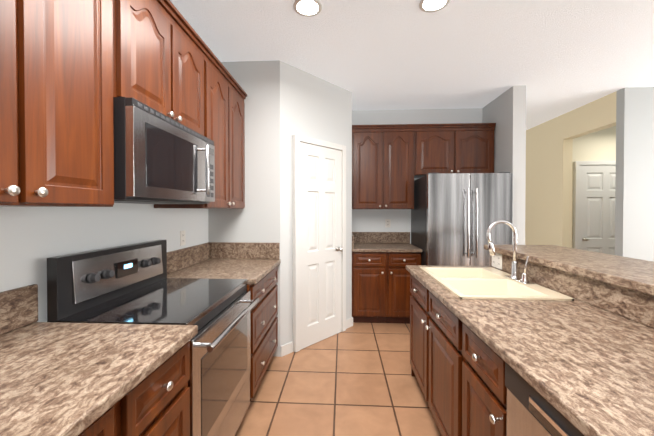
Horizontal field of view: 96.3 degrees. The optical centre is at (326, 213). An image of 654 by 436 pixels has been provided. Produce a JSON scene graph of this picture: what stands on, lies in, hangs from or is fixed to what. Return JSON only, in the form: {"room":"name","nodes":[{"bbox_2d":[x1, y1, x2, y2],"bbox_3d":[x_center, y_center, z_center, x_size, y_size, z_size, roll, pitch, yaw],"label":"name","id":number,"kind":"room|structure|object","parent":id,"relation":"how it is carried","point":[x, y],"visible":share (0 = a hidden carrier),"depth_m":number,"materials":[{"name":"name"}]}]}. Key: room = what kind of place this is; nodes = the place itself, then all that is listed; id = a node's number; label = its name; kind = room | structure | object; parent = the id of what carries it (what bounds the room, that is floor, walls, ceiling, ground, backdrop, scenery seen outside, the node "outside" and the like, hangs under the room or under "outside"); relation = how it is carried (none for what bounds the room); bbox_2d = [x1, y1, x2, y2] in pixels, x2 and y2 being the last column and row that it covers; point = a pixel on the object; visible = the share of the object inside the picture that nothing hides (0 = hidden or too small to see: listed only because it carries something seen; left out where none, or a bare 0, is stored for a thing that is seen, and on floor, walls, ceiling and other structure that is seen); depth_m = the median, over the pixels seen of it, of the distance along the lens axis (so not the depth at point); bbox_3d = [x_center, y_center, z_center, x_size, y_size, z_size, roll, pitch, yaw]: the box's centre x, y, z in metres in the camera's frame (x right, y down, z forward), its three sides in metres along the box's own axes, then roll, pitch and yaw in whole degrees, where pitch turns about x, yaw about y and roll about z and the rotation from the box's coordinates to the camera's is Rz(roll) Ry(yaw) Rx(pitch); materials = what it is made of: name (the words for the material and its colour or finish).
{"room":"kitchen","nodes":[
{"label":"kitchen","id":0,"kind":"room"},
{"bbox_2d":[0,203,207,321],"bbox_3d":[-1.320,-0.010,0.130,0.120,2.760,5.520,0,1,3],"label":"wall","id":1,"kind":"structure","parent":0,"point":[32,239],"depth_m":1.37,"materials":[{"name":"white paint"}]},
{"bbox_2d":[0,0,131,206],"bbox_3d":[-1.040,-0.544,0.830,0.360,1.043,0.790,0,1,3],"label":"upper cabinet","id":2,"kind":"object","parent":1,"relation":"attached to","point":[70,70],"depth_m":0.94,"materials":[{"name":"brown wood"}]},
{"bbox_2d":[132,0,207,137],"bbox_3d":[-1.002,-0.775,1.562,0.360,0.598,0.759,0,1,3],"label":"upper cabinet","id":3,"kind":"object","parent":1,"relation":"attached to","point":[170,62],"depth_m":1.53,"materials":[{"name":"brown wood"}]},
{"bbox_2d":[113,97,214,203],"bbox_3d":[-0.945,-0.266,1.565,0.474,0.417,0.755,0,1,3],"label":"over-the-range microwave","id":4,"kind":"object","parent":3,"relation":"attached to","point":[160,158],"visible":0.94,"depth_m":1.34,"materials":[{"name":"silver metal"}]},
{"bbox_2d":[180,230,185,245],"bbox_3d":[-1.140,0.194,2.316,0.007,0.116,0.072,0,1,3],"label":"electrical outlet","id":5,"kind":"object","parent":1,"relation":"attached to","point":[182,237],"visible":1,"depth_m":2.31,"materials":[{"name":"white plastic"}]},
{"bbox_2d":[154,52,246,208],"bbox_3d":[-0.962,-0.561,2.320,0.360,1.043,0.835,0,1,3],"label":"upper cabinet","id":6,"kind":"object","parent":1,"relation":"attached to","point":[226,105],"depth_m":2.28,"materials":[{"name":"brown wood"}]},
{"bbox_2d":[208,60,279,356],"bbox_3d":[-0.776,-0.040,2.805,0.685,2.760,0.120,0,1,3],"label":"wall","id":7,"kind":"structure","parent":0,"point":[256,219],"depth_m":2.73,"materials":[{"name":"grey paint"}]},
{"bbox_2d":[280,61,351,356],"bbox_3d":[-0.115,-0.044,3.136,0.120,2.760,1.034,1,1,45],"label":"wall","id":8,"kind":"structure","parent":0,"point":[313,106],"depth_m":2.90,"materials":[{"name":"grey paint"}]},
{"bbox_2d":[281,317,352,356],"bbox_3d":[-0.059,1.287,3.110,0.024,0.100,1.055,1,1,44],"label":"baseboard","id":9,"kind":"structure","parent":8,"relation":"attached to","point":[287,348],"depth_m":2.80,"materials":[{"name":"white paint"}]},
{"bbox_2d":[292,134,345,351],"bbox_3d":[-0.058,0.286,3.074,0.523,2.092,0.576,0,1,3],"label":"pantry door","id":10,"kind":"structure","parent":8,"relation":"in","point":[319,228],"depth_m":3.03,"materials":[{"name":"white paint"}]},
{"bbox_2d":[235,322,441,435],"bbox_3d":[2.348,1.379,1.996,7.600,0.060,9.600,0,1,3],"label":"floor","id":11,"kind":"structure","parent":0,"point":[356,379],"depth_m":2.21,"materials":[{"name":"tile"}]},
{"bbox_2d":[78,342,189,435],"bbox_3d":[-0.868,0.925,0.793,0.620,0.876,0.800,0,1,3],"label":"base cabinet","id":12,"kind":"object","parent":11,"relation":"on","point":[156,402],"visible":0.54,"depth_m":0.92,"materials":[{"name":"brown wood"}]},
{"bbox_2d":[0,242,280,435],"bbox_3d":[-0.865,0.386,1.018,0.689,0.191,3.462,0,1,3],"label":"countertop","id":13,"kind":"structure","parent":12,"relation":"on","point":[65,379],"depth_m":0.95,"materials":[{"name":"stone"}]},
{"bbox_2d":[47,240,258,435],"bbox_3d":[-0.793,0.767,1.568,0.683,1.175,0.756,0,1,3],"label":"range","id":14,"kind":"object","parent":11,"relation":"on","point":[130,284],"visible":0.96,"depth_m":1.43,"materials":[{"name":"grey metal"}]},
{"bbox_2d":[247,266,277,400],"bbox_3d":[-0.772,0.908,2.352,0.648,0.875,0.798,0,1,3],"label":"base cabinet","id":15,"kind":"object","parent":11,"relation":"on","point":[264,325],"visible":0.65,"depth_m":2.22,"materials":[{"name":"brown wood"}]},
{"bbox_2d":[352,252,420,322],"bbox_3d":[0.720,0.892,3.752,0.813,0.875,0.648,0,1,3],"label":"base cabinet","id":16,"kind":"object","parent":11,"relation":"on","point":[381,292],"visible":0.79,"depth_m":3.47,"materials":[{"name":"brown wood"}]},
{"bbox_2d":[352,232,421,251],"bbox_3d":[0.722,0.355,3.747,0.817,0.191,0.644,0,1,3],"label":"countertop","id":17,"kind":"structure","parent":16,"relation":"on","point":[380,241],"depth_m":4.03,"materials":[{"name":"stone"}]},
{"bbox_2d":[410,274,453,435],"bbox_3d":[0.958,0.913,1.853,0.620,0.876,1.079,0,1,3],"label":"base cabinet","id":18,"kind":"object","parent":11,"relation":"on","point":[431,322],"depth_m":1.77,"materials":[{"name":"brown wood"}]},
{"bbox_2d":[411,172,512,265],"bbox_3d":[1.582,0.438,3.564,0.905,1.787,0.867,0,1,3],"label":"refrigerator","id":19,"kind":"object","parent":11,"relation":"on","point":[454,216],"visible":0.6,"depth_m":3.20,"materials":[{"name":"silver metal"}]},
{"bbox_2d":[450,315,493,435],"bbox_3d":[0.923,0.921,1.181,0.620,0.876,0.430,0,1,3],"label":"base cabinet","id":20,"kind":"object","parent":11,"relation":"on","point":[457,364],"depth_m":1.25,"materials":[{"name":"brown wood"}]},
{"bbox_2d":[494,352,506,435],"bbox_3d":[0.895,0.927,0.661,0.620,0.876,0.691,0,1,3],"label":"base cabinet","id":21,"kind":"object","parent":11,"relation":"on","point":[500,390],"depth_m":1.03,"materials":[{"name":"brown wood"}]},
{"bbox_2d":[406,245,653,435],"bbox_3d":[1.126,0.388,0.131,1.185,0.215,4.570,0,1,3],"label":"countertop","id":22,"kind":"structure","parent":21,"relation":"on","point":[583,362],"depth_m":1.11,"materials":[{"name":"stone"}]},
{"bbox_2d":[419,267,573,300],"bbox_3d":[0.985,0.518,1.887,0.560,0.190,0.800,0,1,3],"label":"double-bowl sink","id":23,"kind":"object","parent":22,"relation":"in","point":[477,283],"visible":0.62,"depth_m":1.88,"materials":[{"name":"beige ceramic"}]},
{"bbox_2d":[486,220,535,284],"bbox_3d":[1.144,0.234,1.856,0.210,0.380,0.220,0,1,3],"label":"gooseneck faucet","id":24,"kind":"object","parent":22,"relation":"on","point":[514,275],"visible":1,"depth_m":1.89,"materials":[{"name":"silver metal"}]},
{"bbox_2d":[505,362,583,435],"bbox_3d":[0.875,0.928,0.663,0.620,0.872,0.592,0,1,3],"label":"dishwasher","id":25,"kind":"object","parent":11,"relation":"on","point":[531,411],"visible":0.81,"depth_m":0.85,"materials":[{"name":"grey metal"}]},
{"bbox_2d":[170,0,653,129],"bbox_3d":[2.348,-1.450,1.964,7.600,0.080,9.600,0,1,3],"label":"ceiling","id":26,"kind":"structure","parent":0,"point":[557,58],"depth_m":2.48,"materials":[{"name":"white paint"}]},
{"bbox_2d":[293,0,321,16],"bbox_3d":[-0.131,-1.405,1.995,0.200,0.010,0.200,0,1,3],"label":"recessed light","id":27,"kind":"object","parent":26,"relation":"in","point":[308,8],"visible":1,"depth_m":2.00,"materials":[{"name":"white glass"}]},
{"bbox_2d":[419,0,449,12],"bbox_3d":[0.717,-1.404,1.950,0.200,0.010,0.200,0,1,3],"label":"recessed light","id":28,"kind":"object","parent":26,"relation":"in","point":[429,6],"visible":1,"depth_m":1.98,"materials":[{"name":"white glass"}]},
{"bbox_2d":[352,108,481,243],"bbox_3d":[0.546,-0.055,4.137,3.425,2.760,0.120,0,1,3],"label":"wall","id":29,"kind":"structure","parent":0,"point":[368,220],"depth_m":4.05,"materials":[{"name":"white paint"}]},
{"bbox_2d":[352,124,419,208],"bbox_3d":[0.739,-0.578,3.879,0.827,1.043,0.360,0,1,3],"label":"upper cabinet","id":30,"kind":"object","parent":29,"relation":"attached to","point":[390,162],"depth_m":3.70,"materials":[{"name":"brown wood"}]},
{"bbox_2d":[385,219,390,226],"bbox_3d":[0.845,0.136,4.059,0.072,0.116,0.007,0,1,3],"label":"electrical outlet","id":31,"kind":"object","parent":29,"relation":"attached to","point":[387,222],"visible":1,"depth_m":4.06,"materials":[{"name":"white plastic"}]},
{"bbox_2d":[420,123,495,177],"bbox_3d":[1.601,-0.793,3.831,0.983,0.613,0.360,0,1,3],"label":"upper cabinet","id":32,"kind":"object","parent":29,"relation":"attached to","point":[452,147],"depth_m":3.65,"materials":[{"name":"brown wood"}]},
{"bbox_2d":[482,85,525,244],"bbox_3d":[2.164,-0.049,3.631,0.140,2.760,0.720,0,1,3],"label":"wall","id":33,"kind":"structure","parent":0,"point":[505,111],"depth_m":3.27,"materials":[{"name":"grey paint"}]},
{"bbox_2d":[525,91,616,247],"bbox_3d":[3.527,-0.066,5.072,0.130,2.760,3.300,0,1,3],"label":"wall","id":34,"kind":"structure","parent":0,"point":[548,195],"depth_m":4.39,"materials":[{"name":"beige paint"}]},
{"bbox_2d":[572,126,615,247],"bbox_3d":[4.917,-0.058,4.367,2.720,2.760,0.120,0,1,3],"label":"wall","id":35,"kind":"structure","parent":0,"point":[600,145],"depth_m":4.35,"materials":[{"name":"beige paint"}]},
{"bbox_2d":[573,161,615,254],"bbox_3d":[4.112,0.272,4.301,0.884,2.092,0.100,0,1,3],"label":"hall door","id":36,"kind":"structure","parent":35,"relation":"in","point":[594,206],"depth_m":4.32,"materials":[{"name":"white paint"}]},
{"bbox_2d":[615,87,653,261],"bbox_3d":[4.795,-0.046,3.303,2.850,2.760,0.100,0,1,3],"label":"wall","id":37,"kind":"structure","parent":0,"point":[634,210],"depth_m":3.32,"materials":[{"name":"grey paint"}]},
{"bbox_3d":[1.288,0.846,0.108,0.137,1.050,4.530,0,1,3],"label":"wall","id":38,"kind":"structure","parent":0,"visible":0},
{"bbox_2d":[492,252,501,269],"bbox_3d":[1.309,0.361,2.259,0.007,0.116,0.144,0,1,3],"label":"outlet","id":39,"kind":"object","parent":38,"relation":"attached to","point":[497,260],"visible":0.96,"depth_m":2.24,"materials":[{"name":"white plastic"}]}
]}

